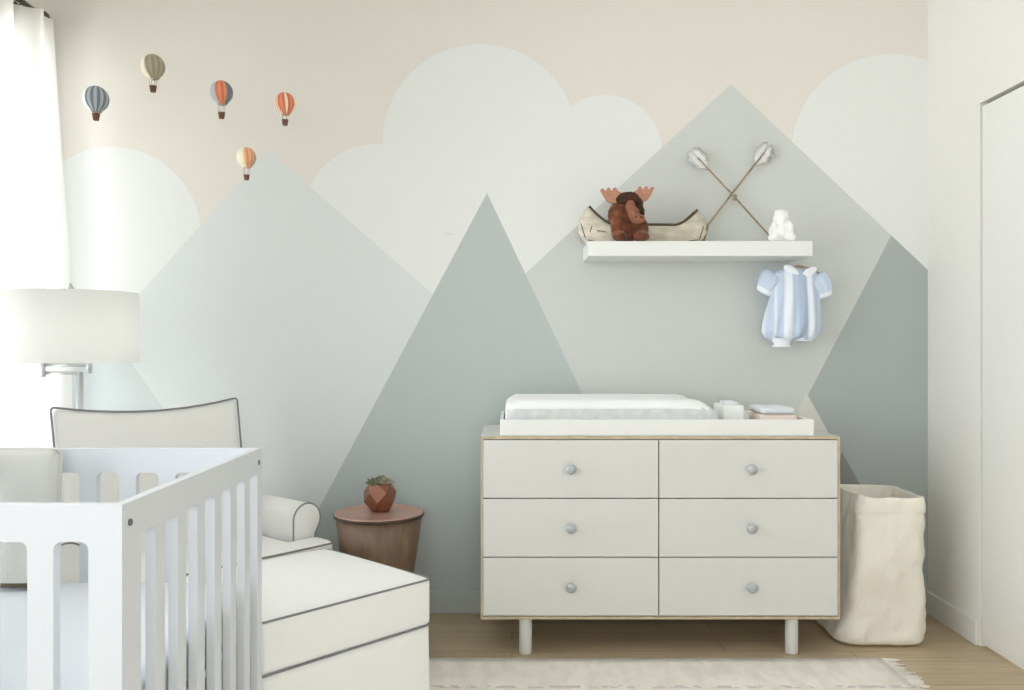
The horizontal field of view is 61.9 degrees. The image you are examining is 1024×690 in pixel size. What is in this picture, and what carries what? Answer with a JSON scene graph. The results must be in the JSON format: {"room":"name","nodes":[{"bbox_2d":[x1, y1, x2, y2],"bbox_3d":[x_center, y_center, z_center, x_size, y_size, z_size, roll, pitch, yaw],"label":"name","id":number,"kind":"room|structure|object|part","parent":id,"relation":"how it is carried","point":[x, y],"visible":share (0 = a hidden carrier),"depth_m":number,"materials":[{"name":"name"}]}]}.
{"room":"children's room","nodes":[
{"label":"children's room","id":0,"kind":"room"},
{"bbox_2d":[13,0,37,7],"bbox_3d":[-2.075,-0.230,1.075,0.150,2.720,5.050,0,0,0],"label":"wall","id":1,"kind":"structure","parent":0,"point":[34,3],"depth_m":3.56,"materials":[{"name":"paint"}]},
{"bbox_2d":[13,0,49,18],"bbox_3d":[-1.950,-1.348,1.811,0.098,0.060,3.442,0,0,0],"label":"curtain rod","id":2,"kind":"object","parent":1,"relation":"attached to","point":[26,4],"visible":0.28,"depth_m":3.38,"materials":[{"name":"metal"}]},
{"bbox_3d":[-1.925,-1.348,1.788,0.022,0.022,3.395,0,0,0],"label":"rod","id":3,"kind":"part","parent":2,"relation":"part of","materials":[{"name":"metal"}]},
{"bbox_2d":[0,0,71,446],"bbox_3d":[-1.924,-0.134,2.924,0.157,2.467,1.150,0,0,5],"label":"sheer curtain","id":4,"kind":"object","parent":2,"relation":"hanging from","point":[34,244],"visible":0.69,"depth_m":3.36,"materials":[{"name":"white fabric"}]},
{"bbox_2d":[38,0,927,589],"bbox_3d":[-0.122,-0.230,3.675,4.055,2.720,0.150,0,0,0],"label":"wall","id":5,"kind":"structure","parent":0,"point":[397,261],"depth_m":3.60,"materials":[{"name":"grey paint"}]},
{"bbox_2d":[429,590,927,612],"bbox_3d":[-0.122,1.082,3.593,3.755,0.096,0.014,0,0,0],"label":"baseboard","id":6,"kind":"structure","parent":5,"relation":"attached to","point":[440,601],"depth_m":3.59,"materials":[{"name":"grey wood"}]},
{"bbox_2d":[583,241,812,261],"bbox_3d":[0.743,-0.380,3.479,0.886,0.060,0.239,0,0,0],"label":"wall shelf","id":7,"kind":"object","parent":5,"relation":"attached to","point":[593,251],"visible":1,"depth_m":3.36,"materials":[{"name":"white wood"}]},
{"bbox_2d":[600,186,653,240],"bbox_3d":[0.457,-0.520,3.394,0.206,0.222,0.107,0,0,20],"label":"toy","id":8,"kind":"object","parent":7,"relation":"on","point":[626,217],"visible":0.98,"depth_m":3.38,"materials":[{"name":"fabric"}]},
{"bbox_2d":[578,206,706,243],"bbox_3d":[0.535,-0.488,3.505,0.529,0.162,0.121,0,0,0],"label":"canoe","id":9,"kind":"object","parent":7,"relation":"on","point":[592,226],"visible":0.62,"depth_m":3.47,"materials":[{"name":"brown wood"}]},
{"bbox_2d":[687,147,768,235],"bbox_3d":[0.920,-0.619,3.559,0.382,0.408,0.021,0,0,-1],"label":"feathered arrow","id":10,"kind":"object","parent":7,"relation":"on","point":[699,161],"visible":0.82,"depth_m":3.55,"materials":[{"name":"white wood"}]},
{"bbox_2d":[702,142,774,240],"bbox_3d":[0.948,-0.634,3.578,0.307,0.431,0.021,0,0,0],"label":"feathered arrow","id":11,"kind":"object","parent":7,"relation":"on","point":[761,156],"visible":0.87,"depth_m":3.57,"materials":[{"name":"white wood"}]},
{"bbox_2d":[768,209,795,240],"bbox_3d":[1.082,-0.477,3.436,0.112,0.138,0.079,0,0,0],"label":"bear figurine","id":12,"kind":"object","parent":7,"relation":"on","point":[781,228],"visible":0.87,"depth_m":3.41,"materials":[{"name":"white ceramic"}]},
{"bbox_2d":[793,260,819,273],"bbox_3d":[1.176,-0.316,3.500,0.190,0.068,0.011,0,0,0],"label":"clothes hanger","id":13,"kind":"object","parent":7,"relation":"hanging from","point":[795,266],"visible":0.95,"depth_m":3.50,"materials":[{"name":"brown wood"}]},
{"bbox_2d":[757,265,831,346],"bbox_3d":[1.159,-0.160,3.500,0.309,0.334,0.102,0,0,0],"label":"baby romper","id":14,"kind":"object","parent":13,"relation":"hanging from","point":[793,309],"visible":1,"depth_m":3.47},
{"bbox_2d":[428,613,1023,689],"bbox_3d":[-0.122,1.180,1.150,4.055,0.100,5.200,0,0,0],"label":"floor","id":15,"kind":"structure","parent":0,"point":[944,659],"depth_m":3.23,"materials":[{"name":"brown wood"}]},
{"bbox_2d":[0,283,139,408],"bbox_3d":[-1.632,0.450,3.150,0.472,1.361,0.472,0,0,0],"label":"floor lamp","id":16,"kind":"object","parent":15,"relation":"on","point":[69,326],"visible":0.72,"depth_m":2.95,"materials":[{"name":"white fabric"}]},
{"bbox_3d":[-1.664,0.103,3.150,0.137,0.012,0.012,0,0,0],"label":"arm","id":17,"kind":"part","parent":16,"relation":"part of","materials":[{"name":"silver metal"}]},
{"bbox_3d":[-1.647,0.074,3.150,0.170,0.012,0.012,0,0,0],"label":"arm","id":18,"kind":"part","parent":16,"relation":"part of","materials":[{"name":"silver metal"}]},
{"bbox_3d":[-1.632,-0.066,3.150,0.472,0.257,0.472,0,0,0],"label":"lamp shade","id":19,"kind":"part","parent":16,"relation":"part of","materials":[{"name":"fabric"}]},
{"bbox_2d":[333,504,423,572],"bbox_3d":[-0.514,0.888,3.300,0.349,0.484,0.349,0,0,0],"label":"side table","id":20,"kind":"object","parent":15,"relation":"on","point":[391,537],"visible":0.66,"depth_m":3.18,"materials":[{"name":"brown wood"}]},
{"bbox_2d":[334,504,422,521],"bbox_3d":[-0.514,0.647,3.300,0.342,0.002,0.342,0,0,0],"label":"table top","id":21,"kind":"object","parent":20,"relation":"on","point":[398,512],"depth_m":3.26,"materials":[{"name":"brown wood"}]},
{"bbox_2d":[364,475,395,511],"bbox_3d":[-0.515,0.579,3.330,0.128,0.136,0.132,0,0,0],"label":"planter","id":22,"kind":"object","parent":20,"relation":"on","point":[380,494],"visible":1,"depth_m":3.29,"materials":[{"name":"orange ceramic"}]},
{"bbox_2d":[481,425,839,654],"bbox_3d":[0.539,0.731,3.317,1.306,0.798,0.486,0,0,0],"label":"dresser","id":23,"kind":"object","parent":15,"relation":"on","point":[573,527],"visible":1,"depth_m":3.10,"materials":[{"name":"paint"}]},
{"bbox_3d":[0.050,1.063,3.135,0.047,0.133,0.047,0,0,0],"label":"leg","id":24,"kind":"part","parent":23,"relation":"part of","materials":[{"name":"paint"}]},
{"bbox_3d":[0.214,0.450,3.299,0.635,0.210,0.403,0,0,0],"label":"drawer","id":25,"kind":"part","parent":23,"relation":"part of","materials":[{"name":"paint"}]},
{"bbox_3d":[0.214,0.664,3.299,0.635,0.210,0.403,0,0,0],"label":"drawer","id":26,"kind":"part","parent":23,"relation":"part of","materials":[{"name":"paint"}]},
{"bbox_3d":[0.214,0.878,3.299,0.635,0.210,0.403,0,0,0],"label":"drawer","id":27,"kind":"part","parent":23,"relation":"part of","materials":[{"name":"paint"}]},
{"bbox_3d":[0.214,0.664,3.086,0.037,0.037,0.022,0,0,0],"label":"knob","id":28,"kind":"part","parent":23,"relation":"part of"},
{"bbox_3d":[0.214,0.878,3.086,0.037,0.037,0.022,0,0,0],"label":"knob","id":29,"kind":"part","parent":23,"relation":"part of","materials":[{"name":"silver metal"}]},
{"bbox_3d":[0.214,0.450,3.086,0.037,0.037,0.022,0,0,0],"label":"knob","id":30,"kind":"part","parent":23,"relation":"part of","materials":[{"name":"silver metal"}]},
{"bbox_2d":[500,411,813,435],"bbox_3d":[0.530,0.302,3.325,1.148,0.060,0.420,0,0,0],"label":"tray","id":31,"kind":"object","parent":23,"relation":"on","point":[801,426],"visible":0.84,"depth_m":3.12,"materials":[{"name":"white wood"}]},
{"bbox_2d":[505,394,717,418],"bbox_3d":[0.370,0.262,3.325,0.792,0.127,0.370,0,0,0],"label":"changing pad","id":32,"kind":"object","parent":31,"relation":"on","point":[518,406],"visible":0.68,"depth_m":3.14,"materials":[{"name":"white fabric"}]},
{"bbox_2d":[714,400,743,418],"bbox_3d":[0.838,0.270,3.300,0.081,0.108,0.160,0,0,0],"label":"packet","id":33,"kind":"object","parent":31,"relation":"in","point":[725,409],"visible":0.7,"depth_m":3.22,"materials":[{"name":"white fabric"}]},
{"bbox_3d":[0.838,0.222,3.300,0.050,0.012,0.090,0,0,0],"label":"lid","id":34,"kind":"part","parent":33,"relation":"part of","materials":[{"name":"white plastic"}]},
{"bbox_2d":[749,412,796,418],"bbox_3d":[0.999,0.291,3.270,0.142,0.061,0.160,0,0,0],"label":"folded cloth","id":35,"kind":"object","parent":31,"relation":"in","point":[752,415],"visible":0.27,"depth_m":3.19,"materials":[{"name":"beige fabric"}]},
{"bbox_2d":[750,405,793,413],"bbox_3d":[0.995,0.246,3.270,0.126,0.026,0.160,0,0,-2],"label":"folded cloth","id":36,"kind":"object","parent":35,"relation":"on","point":[764,409],"visible":1,"depth_m":3.20,"materials":[{"name":"white fabric"}]},
{"bbox_3d":[0.859,0.450,3.299,0.647,0.210,0.403,0,0,0],"label":"drawer","id":37,"kind":"part","parent":23,"relation":"part of","materials":[{"name":"paint"}]},
{"bbox_3d":[0.859,0.664,3.299,0.647,0.210,0.403,0,0,0],"label":"drawer","id":38,"kind":"part","parent":23,"relation":"part of","materials":[{"name":"paint"}]},
{"bbox_3d":[0.859,0.878,3.299,0.647,0.210,0.403,0,0,0],"label":"drawer","id":39,"kind":"part","parent":23,"relation":"part of","materials":[{"name":"paint"}]},
{"bbox_3d":[0.869,0.450,3.086,0.037,0.037,0.022,0,0,0],"label":"knob","id":40,"kind":"part","parent":23,"relation":"part of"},
{"bbox_3d":[0.869,0.664,3.086,0.037,0.037,0.022,0,0,0],"label":"knob","id":41,"kind":"part","parent":23,"relation":"part of","materials":[{"name":"silver metal"}]},
{"bbox_3d":[0.869,0.878,3.086,0.037,0.037,0.022,0,0,0],"label":"knob","id":42,"kind":"part","parent":23,"relation":"part of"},
{"bbox_3d":[1.027,1.063,3.135,0.047,0.133,0.047,0,0,0],"label":"leg","id":43,"kind":"part","parent":23,"relation":"part of","materials":[{"name":"paint"}]},
{"bbox_2d":[429,657,930,689],"bbox_3d":[-0.057,1.125,1.982,2.885,0.010,2.163,0,0,0],"label":"area rug","id":44,"kind":"object","parent":15,"relation":"on","point":[445,673],"visible":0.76,"depth_m":2.90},
{"bbox_2d":[0,448,261,689],"bbox_3d":[-0.984,0.693,1.808,0.681,0.856,0.790,0,0,0],"label":"crib","id":45,"kind":"object","parent":44,"relation":"on","point":[108,535],"visible":0.85,"depth_m":1.65,"materials":[{"name":"white paint"}]},
{"bbox_3d":[-0.984,0.303,1.424,0.639,0.075,0.022,0,0,0],"label":"panel rail","id":46,"kind":"part","parent":45,"relation":"part of","materials":[{"name":"white paint"}]},
{"bbox_2d":[0,582,236,689],"bbox_3d":[-0.984,0.652,1.808,0.627,0.119,0.730,0,0,0],"label":"mattress","id":47,"kind":"object","parent":45,"relation":"on","point":[73,595],"visible":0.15,"depth_m":1.77,"materials":[{"name":"white fabric"}]},
{"bbox_2d":[0,447,62,587],"bbox_3d":[-1.212,0.425,2.105,0.193,0.341,0.085,0,0,0],"label":"pillow","id":48,"kind":"object","parent":47,"relation":"on","point":[27,474],"visible":0.64,"depth_m":2.08,"materials":[{"name":"beige fabric"}]},
{"bbox_3d":[-0.984,0.303,2.192,0.639,0.075,0.022,0,0,0],"label":"panel rail","id":49,"kind":"part","parent":45,"relation":"part of","materials":[{"name":"white paint"}]},
{"bbox_3d":[-0.655,0.303,1.808,0.018,0.075,0.790,0,0,0],"label":"panel rail","id":50,"kind":"part","parent":45,"relation":"part of","materials":[{"name":"white paint"}]},
{"bbox_3d":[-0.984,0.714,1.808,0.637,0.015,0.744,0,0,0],"label":"mattress","id":51,"kind":"part","parent":45,"relation":"part of","materials":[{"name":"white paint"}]},
{"bbox_2d":[50,397,332,581],"bbox_3d":[-1.190,0.666,3.011,0.600,0.911,0.991,0,0,41],"label":"armchair","id":52,"kind":"object","parent":44,"relation":"on","point":[289,526],"visible":0.33,"depth_m":3.12,"materials":[{"name":"fabric"}]},
{"bbox_3d":[-1.490,0.850,2.700,0.395,0.504,0.120,0,0,41],"label":"arm","id":53,"kind":"part","parent":52,"relation":"part of","materials":[{"name":"fabric"}]},
{"bbox_3d":[-1.325,0.504,3.152,0.210,0.571,0.696,0,0,41],"label":"backrest","id":54,"kind":"part","parent":52,"relation":"part of","materials":[{"name":"fabric"}]},
{"bbox_2d":[141,533,332,581],"bbox_3d":[-1.121,0.795,2.951,0.413,0.136,0.944,0,0,41],"label":"seat cushion","id":55,"kind":"object","parent":52,"relation":"on","point":[274,545],"depth_m":3.11,"materials":[{"name":"fabric"}]},
{"bbox_3d":[-0.923,0.850,3.352,0.395,0.504,0.120,0,0,41],"label":"arm","id":56,"kind":"part","parent":52,"relation":"part of","materials":[{"name":"fabric"}]},
{"bbox_2d":[186,549,429,689],"bbox_3d":[-0.666,0.915,2.655,0.589,0.414,0.613,0,0,44],"label":"ottoman","id":57,"kind":"object","parent":44,"relation":"on","point":[332,619],"visible":0.7,"depth_m":2.50,"materials":[{"name":"fabric"}]},
{"bbox_2d":[816,484,925,645],"bbox_3d":[1.398,0.846,3.335,0.357,0.568,0.338,0,0,0],"label":"laundry hamper","id":58,"kind":"object","parent":15,"relation":"on","point":[883,596],"visible":0.8,"depth_m":3.19,"materials":[{"name":"beige fabric"}]},
{"bbox_2d":[928,0,1023,645],"bbox_3d":[1.830,-0.230,1.075,0.150,2.720,5.050,0,0,0],"label":"wall","id":59,"kind":"structure","parent":0,"point":[976,47],"depth_m":3.37,"materials":[{"name":"paint"}]},
{"bbox_2d":[927,591,978,644],"bbox_3d":[1.748,1.082,3.395,0.014,0.096,0.382,0,0,0],"label":"baseboard","id":60,"kind":"structure","parent":59,"relation":"attached to","point":[957,620],"depth_m":3.36,"materials":[{"name":"paint"}]},
{"bbox_2d":[982,85,1023,669],"bbox_3d":[1.833,0.112,2.750,0.143,2.037,0.900,0,0,0],"label":"door","id":61,"kind":"structure","parent":59,"relation":"in","point":[1003,117],"depth_m":3.06,"materials":[{"name":"paint"}]},
{"bbox_3d":[-0.122,-1.640,1.150,4.055,0.100,5.200,0,0,0],"label":"ceiling","id":62,"kind":"structure","parent":0,"visible":0},
{"bbox_2d":[82,86,109,120],"bbox_3d":[-1.488,-1.197,3.050,0.088,0.787,0.088,0,0,0],"label":"balloon","id":63,"kind":"object","parent":62,"relation":"hanging from","point":[96,99],"visible":1,"depth_m":3.02,"materials":[{"name":"fabric"}]},
{"bbox_2d":[92,113,99,120],"bbox_3d":[-1.488,-0.815,3.050,0.027,0.024,0.027,0,0,0],"label":"basket","id":64,"kind":"object","parent":63,"relation":"on","point":[95,116],"depth_m":3.04,"materials":[{"name":"brown wicker"}]},
{"bbox_2d":[141,54,164,92],"bbox_3d":[-1.326,-1.262,3.150,0.085,0.656,0.085,0,0,0],"label":"balloon","id":65,"kind":"object","parent":62,"relation":"hanging from","point":[152,65],"visible":1,"depth_m":3.12,"materials":[{"name":"fabric"}]},
{"bbox_2d":[149,85,156,92],"bbox_3d":[-1.326,-0.945,3.150,0.026,0.023,0.026,0,0,0],"label":"basket","id":66,"kind":"object","parent":65,"relation":"on","point":[152,87],"depth_m":3.14,"materials":[{"name":"brown wicker"}]},
{"bbox_2d":[210,0,232,118],"bbox_3d":[-1.056,-1.206,3.100,0.081,0.767,0.081,0,0,0],"label":"balloon","id":67,"kind":"object","parent":62,"relation":"hanging from","point":[221,92],"visible":1,"depth_m":3.08,"materials":[{"name":"fabric"}]},
{"bbox_2d":[218,112,224,118],"bbox_3d":[-1.056,-0.834,3.100,0.025,0.022,0.025,0,0,0],"label":"basket","id":68,"kind":"object","parent":67,"relation":"on","point":[221,115],"depth_m":3.09,"materials":[{"name":"brown wicker"}]},
{"bbox_2d":[236,0,255,180],"bbox_3d":[-0.949,-1.090,3.050,0.069,1.000,0.068,0,0,0],"label":"balloon","id":69,"kind":"object","parent":62,"relation":"hanging from","point":[246,157],"visible":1,"depth_m":3.04,"materials":[{"name":"fabric"}]},
{"bbox_2d":[244,174,249,180],"bbox_3d":[-0.949,-0.599,3.050,0.021,0.018,0.021,0,0,0],"label":"basket","id":70,"kind":"object","parent":69,"relation":"on","point":[246,177],"depth_m":3.04,"materials":[{"name":"brown wicker"}]},
{"bbox_2d":[274,92,295,125],"bbox_3d":[-0.852,-1.207,3.200,0.078,0.766,0.078,0,0,0],"label":"balloon","id":71,"kind":"object","parent":62,"relation":"hanging from","point":[284,102],"visible":1,"depth_m":3.18,"materials":[{"name":"fabric"}]},
{"bbox_2d":[282,119,287,125],"bbox_3d":[-0.852,-0.835,3.200,0.024,0.021,0.024,0,0,0],"label":"basket","id":72,"kind":"object","parent":71,"relation":"on","point":[284,121],"depth_m":3.19,"materials":[{"name":"brown wicker"}]}
]}

